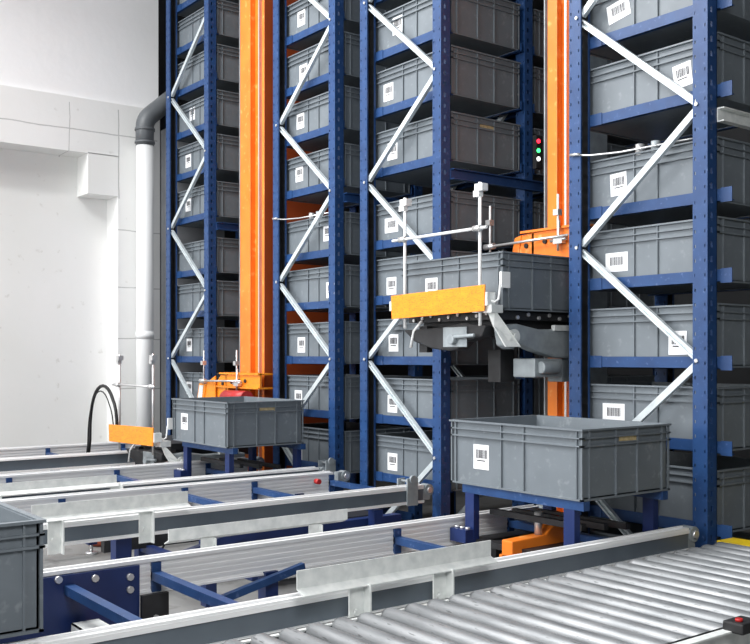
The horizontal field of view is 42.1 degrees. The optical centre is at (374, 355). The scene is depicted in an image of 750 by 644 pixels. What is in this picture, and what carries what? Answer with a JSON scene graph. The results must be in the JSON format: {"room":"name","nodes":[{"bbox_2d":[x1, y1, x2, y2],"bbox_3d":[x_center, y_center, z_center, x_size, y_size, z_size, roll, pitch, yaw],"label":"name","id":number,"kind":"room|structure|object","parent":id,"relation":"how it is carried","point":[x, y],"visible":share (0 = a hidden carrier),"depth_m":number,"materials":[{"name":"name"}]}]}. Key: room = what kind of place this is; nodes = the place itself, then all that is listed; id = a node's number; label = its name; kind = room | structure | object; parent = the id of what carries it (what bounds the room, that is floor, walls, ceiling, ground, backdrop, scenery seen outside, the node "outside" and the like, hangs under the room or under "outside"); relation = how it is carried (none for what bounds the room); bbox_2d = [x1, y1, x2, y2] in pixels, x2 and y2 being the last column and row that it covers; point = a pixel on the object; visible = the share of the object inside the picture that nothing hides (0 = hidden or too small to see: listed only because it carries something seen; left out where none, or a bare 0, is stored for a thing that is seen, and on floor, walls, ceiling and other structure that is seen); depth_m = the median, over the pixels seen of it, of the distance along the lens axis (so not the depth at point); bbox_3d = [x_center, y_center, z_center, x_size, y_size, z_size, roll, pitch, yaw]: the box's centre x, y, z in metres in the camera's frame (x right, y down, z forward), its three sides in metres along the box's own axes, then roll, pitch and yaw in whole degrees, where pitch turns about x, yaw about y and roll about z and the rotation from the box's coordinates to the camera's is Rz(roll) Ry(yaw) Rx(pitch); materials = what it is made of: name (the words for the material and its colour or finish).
{"room":"distribution center","nodes":[
{"label":"distribution center","id":0,"kind":"room"},
{"bbox_2d":[0,0,159,473],"bbox_3d":[-4.287,-1.600,5.219,6.520,5.200,0.500,0,0,-37],"label":"wall","id":1,"kind":"structure","parent":0,"point":[77,77],"depth_m":6.73,"materials":[{"name":"white paint"}]},
{"bbox_2d":[135,92,183,427],"bbox_3d":[-1.407,-0.588,6.978,0.651,3.176,0.140,0,0,-37],"label":"drain pipe","id":2,"kind":"object","parent":1,"relation":"attached to","point":[152,113],"visible":0.84,"depth_m":6.77,"materials":[{"name":"white plastic"}]},
{"bbox_2d":[160,129,223,462],"bbox_3d":[-1.447,-0.310,7.193,0.370,2.620,0.710,0,0,-37],"label":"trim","id":3,"kind":"structure","parent":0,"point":[185,234],"depth_m":6.96,"materials":[{"name":"blue metal"}]},
{"bbox_2d":[158,0,487,430],"bbox_3d":[0.010,-1.600,9.066,4.980,5.200,0.200,0,0,-37],"label":"wall","id":4,"kind":"structure","parent":0,"point":[467,370],"depth_m":8.04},
{"bbox_2d":[43,479,749,614],"bbox_3d":[0.271,1.050,3.353,11.500,0.100,13.000,0,0,-37],"label":"floor","id":5,"kind":"structure","parent":0,"point":[179,602],"depth_m":4.84,"materials":[{"name":"concrete"}]},
{"bbox_2d":[0,442,167,473],"bbox_3d":[-1.951,0.783,5.901,1.661,0.434,0.690,0,0,-37],"label":"conveyor","id":6,"kind":"object","parent":5,"relation":"on","point":[102,454],"visible":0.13,"depth_m":5.75,"materials":[{"name":"metal"}]},
{"bbox_2d":[0,456,335,554],"bbox_3d":[-1.308,0.761,4.596,2.300,0.478,0.761,0,0,-37],"label":"conveyor","id":7,"kind":"object","parent":5,"relation":"on","point":[28,484],"visible":0.43,"depth_m":4.75,"materials":[{"name":"metal"}]},
{"bbox_2d":[166,0,238,434],"bbox_3d":[-0.888,-0.860,6.663,0.905,3.720,0.661,0,0,-37],"label":"storage rack","id":8,"kind":"object","parent":5,"relation":"on","point":[208,165],"visible":0.41,"depth_m":6.47,"materials":[{"name":"blue metal"}]},
{"bbox_2d":[177,133,238,184],"bbox_3d":[-1.010,-1.302,6.575,0.449,0.223,0.613,0,0,-37],"label":"plastic crate","id":9,"kind":"object","parent":8,"relation":"on","point":[190,156],"visible":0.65,"depth_m":6.40,"materials":[{"name":"grey plastic"}]},
{"bbox_2d":[177,44,238,100],"bbox_3d":[-1.010,-1.873,6.575,0.449,0.223,0.613,0,0,-37],"label":"plastic crate","id":10,"kind":"object","parent":8,"relation":"on","point":[227,57],"visible":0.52,"depth_m":6.37,"materials":[{"name":"grey plastic"}]},
{"bbox_2d":[177,0,238,58],"bbox_3d":[-1.010,-2.160,6.575,0.449,0.223,0.613,0,0,-37],"label":"plastic crate","id":11,"kind":"object","parent":8,"relation":"on","point":[227,12],"visible":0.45,"depth_m":6.34,"materials":[{"name":"grey plastic"}]},
{"bbox_2d":[177,89,238,142],"bbox_3d":[-1.010,-1.583,6.575,0.449,0.223,0.613,0,0,-37],"label":"plastic crate","id":12,"kind":"object","parent":8,"relation":"on","point":[227,103],"visible":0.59,"depth_m":6.35,"materials":[{"name":"grey plastic"}]},
{"bbox_2d":[177,181,238,228],"bbox_3d":[-1.010,-1.002,6.575,0.449,0.223,0.613,0,0,-37],"label":"plastic crate","id":13,"kind":"object","parent":8,"relation":"on","point":[227,193],"visible":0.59,"depth_m":6.32,"materials":[{"name":"grey plastic"}]},
{"bbox_2d":[177,237,238,280],"bbox_3d":[-1.010,-0.643,6.575,0.449,0.223,0.613,0,0,-37],"label":"plastic crate","id":14,"kind":"object","parent":8,"relation":"on","point":[227,249],"visible":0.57,"depth_m":6.33,"materials":[{"name":"grey plastic"}]},
{"bbox_2d":[177,280,238,319],"bbox_3d":[-1.010,-0.368,6.575,0.449,0.223,0.613,0,0,-37],"label":"plastic crate","id":15,"kind":"object","parent":8,"relation":"on","point":[189,296],"visible":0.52,"depth_m":6.30,"materials":[{"name":"grey plastic"}]},
{"bbox_2d":[177,327,238,361],"bbox_3d":[-1.010,-0.070,6.575,0.449,0.223,0.613,0,0,-37],"label":"plastic crate","id":16,"kind":"object","parent":8,"relation":"on","point":[227,339],"visible":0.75,"depth_m":6.29,"materials":[{"name":"grey plastic"}]},
{"bbox_2d":[177,371,238,397],"bbox_3d":[-1.010,0.220,6.575,0.449,0.223,0.613,0,0,-37],"label":"plastic crate","id":17,"kind":"object","parent":8,"relation":"on","point":[191,378],"visible":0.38,"depth_m":6.52,"materials":[{"name":"grey plastic"}]},
{"bbox_2d":[177,0,238,16],"bbox_3d":[-1.010,-2.450,6.575,0.449,0.223,0.613,0,0,-37],"label":"plastic crate","id":18,"kind":"object","parent":8,"relation":"on","point":[199,4],"visible":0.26,"depth_m":6.59,"materials":[{"name":"grey plastic"}]},
{"bbox_2d":[0,470,433,607],"bbox_3d":[-0.898,0.749,3.863,2.461,0.503,0.761,0,0,-37],"label":"conveyor","id":19,"kind":"object","parent":5,"relation":"on","point":[140,519],"visible":0.5,"depth_m":3.92,"materials":[{"name":"metal"}]},
{"bbox_2d":[86,0,388,507],"bbox_3d":[-0.847,-0.950,6.085,1.621,3.900,1.142,0,0,-37],"label":"crane","id":20,"kind":"object","parent":5,"relation":"on","point":[254,378],"visible":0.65,"depth_m":5.79,"materials":[{"name":"orange paint"}]},
{"bbox_2d":[174,442,305,477],"bbox_3d":[-0.713,0.715,5.093,0.459,0.530,0.575,0,0,-37],"label":"stand","id":21,"kind":"object","parent":5,"relation":"on","point":[228,461],"visible":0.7,"depth_m":5.06,"materials":[{"name":"blue paint"}]},
{"bbox_2d":[171,396,304,448],"bbox_3d":[-0.724,0.338,5.106,0.449,0.223,0.613,0,0,-37],"label":"plastic crate","id":22,"kind":"object","parent":21,"relation":"on","point":[235,421],"visible":1,"depth_m":4.91,"materials":[{"name":"grey plastic"}]},
{"bbox_2d":[272,0,421,520],"bbox_3d":[-0.044,-0.860,5.556,0.906,3.720,0.661,0,0,-37],"label":"storage rack","id":23,"kind":"object","parent":5,"relation":"on","point":[334,25],"visible":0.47,"depth_m":5.28,"materials":[{"name":"blue metal"}]},
{"bbox_2d":[287,321,359,363],"bbox_3d":[-0.165,-0.070,5.468,0.449,0.223,0.613,0,0,-37],"label":"plastic crate","id":24,"kind":"object","parent":23,"relation":"on","point":[300,340],"visible":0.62,"depth_m":5.29,"materials":[{"name":"grey plastic"}]},
{"bbox_2d":[287,0,387,50],"bbox_3d":[-0.165,-1.873,5.468,0.449,0.223,0.613,0,0,-37],"label":"plastic crate","id":25,"kind":"object","parent":23,"relation":"on","point":[302,14],"visible":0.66,"depth_m":5.38,"materials":[{"name":"grey plastic"}]},
{"bbox_2d":[287,31,388,101],"bbox_3d":[-0.165,-1.583,5.468,0.449,0.223,0.613,0,0,-37],"label":"plastic crate","id":26,"kind":"object","parent":23,"relation":"on","point":[297,63],"visible":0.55,"depth_m":5.29,"materials":[{"name":"grey plastic"}]},
{"bbox_2d":[287,264,388,312],"bbox_3d":[-0.165,-0.368,5.468,0.449,0.223,0.613,0,0,-37],"label":"plastic crate","id":27,"kind":"object","parent":23,"relation":"on","point":[312,284],"visible":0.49,"depth_m":5.31,"materials":[{"name":"grey plastic"}]},
{"bbox_2d":[287,85,399,151],"bbox_3d":[-0.165,-1.302,5.468,0.449,0.223,0.613,0,0,-37],"label":"plastic crate","id":28,"kind":"object","parent":23,"relation":"on","point":[311,114],"visible":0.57,"depth_m":5.31,"materials":[{"name":"grey plastic"}]},
{"bbox_2d":[287,143,409,206],"bbox_3d":[-0.165,-1.002,5.468,0.449,0.223,0.613,0,0,-37],"label":"plastic crate","id":29,"kind":"object","parent":23,"relation":"on","point":[300,175],"visible":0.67,"depth_m":5.33,"materials":[{"name":"grey plastic"}]},
{"bbox_2d":[287,211,409,265],"bbox_3d":[-0.165,-0.643,5.468,0.449,0.223,0.613,0,0,-37],"label":"plastic crate","id":30,"kind":"object","parent":23,"relation":"on","point":[319,239],"visible":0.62,"depth_m":5.30,"materials":[{"name":"grey plastic"}]},
{"bbox_2d":[287,374,410,418],"bbox_3d":[-0.165,0.220,5.468,0.449,0.223,0.613,0,0,-37],"label":"plastic crate","id":31,"kind":"object","parent":23,"relation":"on","point":[298,386],"visible":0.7,"depth_m":5.28,"materials":[{"name":"grey plastic"}]},
{"bbox_2d":[288,422,410,472],"bbox_3d":[-0.165,0.504,5.468,0.449,0.223,0.613,0,0,-37],"label":"plastic crate","id":32,"kind":"object","parent":23,"relation":"on","point":[315,435],"visible":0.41,"depth_m":5.29,"materials":[{"name":"grey plastic"}]},
{"bbox_2d":[0,504,698,643],"bbox_3d":[-0.251,0.749,2.702,2.841,0.503,0.863,0,0,-37],"label":"conveyor","id":33,"kind":"object","parent":5,"relation":"on","point":[101,602],"visible":0.72,"depth_m":2.70,"materials":[{"name":"metal"}]},
{"bbox_2d":[0,501,46,638],"bbox_3d":[-1.017,0.436,2.045,0.449,0.223,0.613,0,0,-37],"label":"plastic crate","id":34,"kind":"object","parent":33,"relation":"on","point":[21,531],"visible":1,"depth_m":1.92,"materials":[{"name":"grey plastic"}]},
{"bbox_2d":[222,542,749,643],"bbox_3d":[0.312,0.783,2.138,2.590,0.434,0.674,0,0,-37],"label":"conveyor","id":35,"kind":"object","parent":5,"relation":"on","point":[694,595],"visible":1,"depth_m":2.30,"materials":[{"name":"metal"}]},
{"bbox_2d":[389,0,606,518],"bbox_3d":[0.876,-0.950,4.359,1.596,3.900,0.634,0,0,-37],"label":"crane","id":36,"kind":"object","parent":5,"relation":"on","point":[453,319],"visible":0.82,"depth_m":4.04,"materials":[{"name":"orange paint"}]},
{"bbox_2d":[401,251,568,313],"bbox_3d":[0.476,-0.286,4.077,0.449,0.223,0.613,0,0,-37],"label":"plastic crate","id":37,"kind":"object","parent":36,"relation":"on","point":[538,283],"visible":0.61,"depth_m":3.85,"materials":[{"name":"grey plastic"}]},
{"bbox_2d":[533,135,541,169],"bbox_3d":[0.784,-0.980,4.689,0.042,0.160,0.030,0,0,-37],"label":"lamp","id":38,"kind":"object","parent":36,"relation":"attached to","point":[537,139],"visible":1,"depth_m":4.68,"materials":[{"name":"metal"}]},
{"bbox_2d":[360,0,654,546],"bbox_3d":[0.894,-0.860,5.227,1.995,3.720,0.661,0,0,-37],"label":"storage rack","id":39,"kind":"object","parent":5,"relation":"on","point":[444,499],"visible":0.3,"depth_m":4.73,"materials":[{"name":"blue metal"}]},
{"bbox_2d":[376,0,411,10],"bbox_3d":[0.339,-1.873,4.808,0.449,0.223,0.613,0,0,-37],"label":"plastic crate","id":40,"kind":"object","parent":39,"relation":"on","point":[388,5],"visible":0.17,"depth_m":4.90,"materials":[{"name":"grey plastic"}]},
{"bbox_2d":[376,430,461,490],"bbox_3d":[0.339,0.504,4.808,0.449,0.223,0.613,0,0,-37],"label":"plastic crate","id":41,"kind":"object","parent":39,"relation":"on","point":[398,453],"visible":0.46,"depth_m":4.73,"materials":[{"name":"grey plastic"}]},
{"bbox_2d":[376,250,477,305],"bbox_3d":[0.339,-0.368,4.808,0.449,0.223,0.613,0,0,-37],"label":"plastic crate","id":42,"kind":"object","parent":39,"relation":"on","point":[389,278],"visible":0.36,"depth_m":4.78,"materials":[{"name":"grey plastic"}]},
{"bbox_2d":[376,318,519,364],"bbox_3d":[0.339,-0.070,4.808,0.449,0.223,0.613,0,0,-37],"label":"plastic crate","id":43,"kind":"object","parent":39,"relation":"on","point":[398,341],"visible":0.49,"depth_m":4.68,"materials":[{"name":"grey plastic"}]},
{"bbox_2d":[376,45,520,124],"bbox_3d":[0.339,-1.302,4.808,0.449,0.223,0.613,0,0,-37],"label":"plastic crate","id":44,"kind":"object","parent":39,"relation":"on","point":[484,85],"visible":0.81,"depth_m":4.64,"materials":[{"name":"grey plastic"}]},
{"bbox_2d":[376,111,520,187],"bbox_3d":[0.339,-1.002,4.808,0.449,0.223,0.613,0,0,-37],"label":"plastic crate","id":45,"kind":"object","parent":39,"relation":"on","point":[479,144],"visible":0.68,"depth_m":4.63,"materials":[{"name":"grey plastic"}]},
{"bbox_2d":[376,0,520,67],"bbox_3d":[0.339,-1.583,4.808,0.449,0.223,0.613,0,0,-37],"label":"plastic crate","id":46,"kind":"object","parent":39,"relation":"on","point":[489,27],"visible":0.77,"depth_m":4.63,"materials":[{"name":"grey plastic"}]},
{"bbox_2d":[376,190,520,253],"bbox_3d":[0.339,-0.643,4.808,0.449,0.223,0.613,0,0,-37],"label":"plastic crate","id":47,"kind":"object","parent":39,"relation":"on","point":[463,206],"visible":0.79,"depth_m":4.63,"materials":[{"name":"grey plastic"}]},
{"bbox_2d":[376,376,520,428],"bbox_3d":[0.339,0.220,4.808,0.449,0.223,0.613,0,0,-37],"label":"plastic crate","id":48,"kind":"object","parent":39,"relation":"on","point":[470,397],"visible":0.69,"depth_m":4.62,"materials":[{"name":"grey plastic"}]},
{"bbox_2d":[456,375,543,414],"bbox_3d":[0.772,0.220,5.139,0.449,0.223,0.613,0,0,-37],"label":"plastic crate","id":49,"kind":"object","parent":39,"relation":"on","point":[538,383],"visible":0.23,"depth_m":4.79,"materials":[{"name":"grey plastic"}]},
{"bbox_2d":[457,128,543,197],"bbox_3d":[0.772,-1.002,5.139,0.449,0.223,0.613,0,0,-37],"label":"plastic crate","id":50,"kind":"object","parent":39,"relation":"on","point":[492,190],"visible":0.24,"depth_m":5.20,"materials":[{"name":"grey plastic"}]},
{"bbox_2d":[505,66,543,129],"bbox_3d":[0.772,-1.302,5.139,0.449,0.223,0.613,0,0,-37],"label":"plastic crate","id":51,"kind":"object","parent":39,"relation":"on","point":[538,73],"visible":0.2,"depth_m":4.80,"materials":[{"name":"grey plastic"}]},
{"bbox_2d":[508,201,543,251],"bbox_3d":[0.772,-0.643,5.139,0.449,0.223,0.613,0,0,-37],"label":"plastic crate","id":52,"kind":"object","parent":39,"relation":"on","point":[538,207],"visible":0.13,"depth_m":4.79,"materials":[{"name":"grey plastic"}]},
{"bbox_2d":[517,9,543,68],"bbox_3d":[0.772,-1.583,5.139,0.449,0.223,0.613,0,0,-37],"label":"plastic crate","id":53,"kind":"object","parent":39,"relation":"on","point":[538,15],"visible":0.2,"depth_m":4.79,"materials":[{"name":"grey plastic"}]},
{"bbox_2d":[517,0,543,12],"bbox_3d":[0.772,-1.873,5.139,0.449,0.223,0.613,0,0,-37],"label":"plastic crate","id":54,"kind":"object","parent":39,"relation":"on","point":[537,4],"visible":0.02,"depth_m":4.91,"materials":[{"name":"grey plastic"}]},
{"bbox_2d":[517,350,543,357],"bbox_3d":[0.772,-0.070,5.139,0.449,0.223,0.613,0,0,-37],"label":"plastic crate","id":55,"kind":"object","parent":39,"relation":"on","point":[534,354],"visible":0.02,"depth_m":4.79,"materials":[{"name":"grey plastic"}]},
{"bbox_2d":[533,143,634,202],"bbox_3d":[1.206,-1.002,5.470,0.449,0.223,0.613,0,0,-37],"label":"plastic crate","id":56,"kind":"object","parent":39,"relation":"on","point":[610,147],"visible":0.07,"depth_m":5.15,"materials":[{"name":"grey plastic"}]},
{"bbox_2d":[607,224,628,229],"bbox_3d":[1.206,-0.643,5.470,0.449,0.223,0.613,0,0,-37],"label":"plastic crate","id":57,"kind":"object","parent":39,"relation":"on","point":[609,226],"visible":0.03,"depth_m":5.14,"materials":[{"name":"grey plastic"}]},
{"bbox_2d":[607,135,641,145],"bbox_3d":[1.206,-1.302,5.470,0.449,0.223,0.613,0,0,-37],"label":"plastic crate","id":58,"kind":"object","parent":39,"relation":"on","point":[610,139],"visible":0.02,"depth_m":5.43,"materials":[{"name":"grey plastic"}]},
{"bbox_2d":[607,292,654,307],"bbox_3d":[1.206,-0.368,5.470,0.449,0.223,0.613,0,0,-37],"label":"plastic crate","id":59,"kind":"object","parent":39,"relation":"on","point":[614,300],"visible":0.03,"depth_m":5.19,"materials":[{"name":"grey plastic"}]},
{"bbox_2d":[607,375,654,382],"bbox_3d":[1.206,0.220,5.470,0.449,0.223,0.613,0,0,-37],"label":"plastic crate","id":60,"kind":"object","parent":39,"relation":"on","point":[610,378],"visible":0.11,"depth_m":5.24,"materials":[{"name":"grey plastic"}]},
{"bbox_2d":[450,484,667,557],"bbox_3d":[0.621,0.715,3.346,0.459,0.530,0.575,0,0,-37],"label":"stand","id":61,"kind":"object","parent":5,"relation":"on","point":[571,520],"visible":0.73,"depth_m":3.29,"materials":[{"name":"blue paint"}]},
{"bbox_2d":[449,415,671,501],"bbox_3d":[0.628,0.338,3.370,0.449,0.223,0.613,0,0,-37],"label":"plastic crate","id":62,"kind":"object","parent":61,"relation":"on","point":[578,459],"visible":1,"depth_m":3.19,"materials":[{"name":"grey plastic"}]},
{"bbox_2d":[569,0,749,547],"bbox_3d":[1.299,-0.860,3.798,0.906,3.720,0.693,0,0,-37],"label":"storage rack","id":63,"kind":"object","parent":5,"relation":"on","point":[703,362],"visible":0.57,"depth_m":3.49,"materials":[{"name":"blue metal"}]},
{"bbox_2d":[590,31,749,143],"bbox_3d":[1.169,-1.002,3.721,0.449,0.223,0.613,0,0,-37],"label":"plastic crate","id":64,"kind":"object","parent":63,"relation":"on","point":[620,84],"visible":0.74,"depth_m":3.60,"materials":[{"name":"grey plastic"}]},
{"bbox_2d":[590,136,749,226],"bbox_3d":[1.169,-0.643,3.721,0.449,0.223,0.613,0,0,-37],"label":"plastic crate","id":65,"kind":"object","parent":63,"relation":"on","point":[672,175],"visible":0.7,"depth_m":3.56,"materials":[{"name":"grey plastic"}]},
{"bbox_2d":[590,216,749,294],"bbox_3d":[1.169,-0.368,3.721,0.449,0.223,0.613,0,0,-37],"label":"plastic crate","id":66,"kind":"object","parent":63,"relation":"on","point":[662,248],"visible":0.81,"depth_m":3.55,"materials":[{"name":"grey plastic"}]},
{"bbox_2d":[590,303,749,367],"bbox_3d":[1.169,-0.070,3.721,0.449,0.223,0.613,0,0,-37],"label":"plastic crate","id":67,"kind":"object","parent":63,"relation":"on","point":[626,331],"visible":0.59,"depth_m":3.54,"materials":[{"name":"grey plastic"}]},
{"bbox_2d":[590,382,749,450],"bbox_3d":[1.169,0.220,3.721,0.449,0.223,0.613,0,0,-37],"label":"plastic crate","id":68,"kind":"object","parent":63,"relation":"on","point":[625,401],"visible":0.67,"depth_m":3.50,"materials":[{"name":"grey plastic"}]},
{"bbox_2d":[590,0,749,61],"bbox_3d":[1.169,-1.302,3.721,0.449,0.223,0.613,0,0,-37],"label":"plastic crate","id":69,"kind":"object","parent":63,"relation":"on","point":[607,16],"visible":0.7,"depth_m":3.65,"materials":[{"name":"grey plastic"}]},
{"bbox_2d":[590,451,749,532],"bbox_3d":[1.169,0.504,3.721,0.449,0.223,0.613,0,0,-37],"label":"plastic crate","id":70,"kind":"object","parent":63,"relation":"on","point":[733,473],"visible":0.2,"depth_m":3.47,"materials":[{"name":"grey plastic"}]},
{"bbox_2d":[590,522,749,539],"bbox_3d":[1.169,0.789,3.721,0.449,0.223,0.613,0,0,-37],"label":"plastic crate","id":71,"kind":"object","parent":63,"relation":"on","point":[611,532],"visible":0.09,"depth_m":3.85,"materials":[{"name":"grey plastic"}]},
{"bbox_2d":[717,537,749,545],"bbox_3d":[1.380,0.806,2.994,0.092,0.387,0.685,0,0,-37],"label":"strip","id":72,"kind":"object","parent":5,"relation":"on","point":[732,540],"visible":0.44,"depth_m":3.22,"materials":[{"name":"yellow paint"}]},
{"bbox_2d":[607,128,749,457],"bbox_3d":[4.126,-1.600,6.296,0.200,5.200,13.000,0,0,-37],"label":"wall","id":73,"kind":"structure","parent":0,"point":[737,375],"depth_m":7.83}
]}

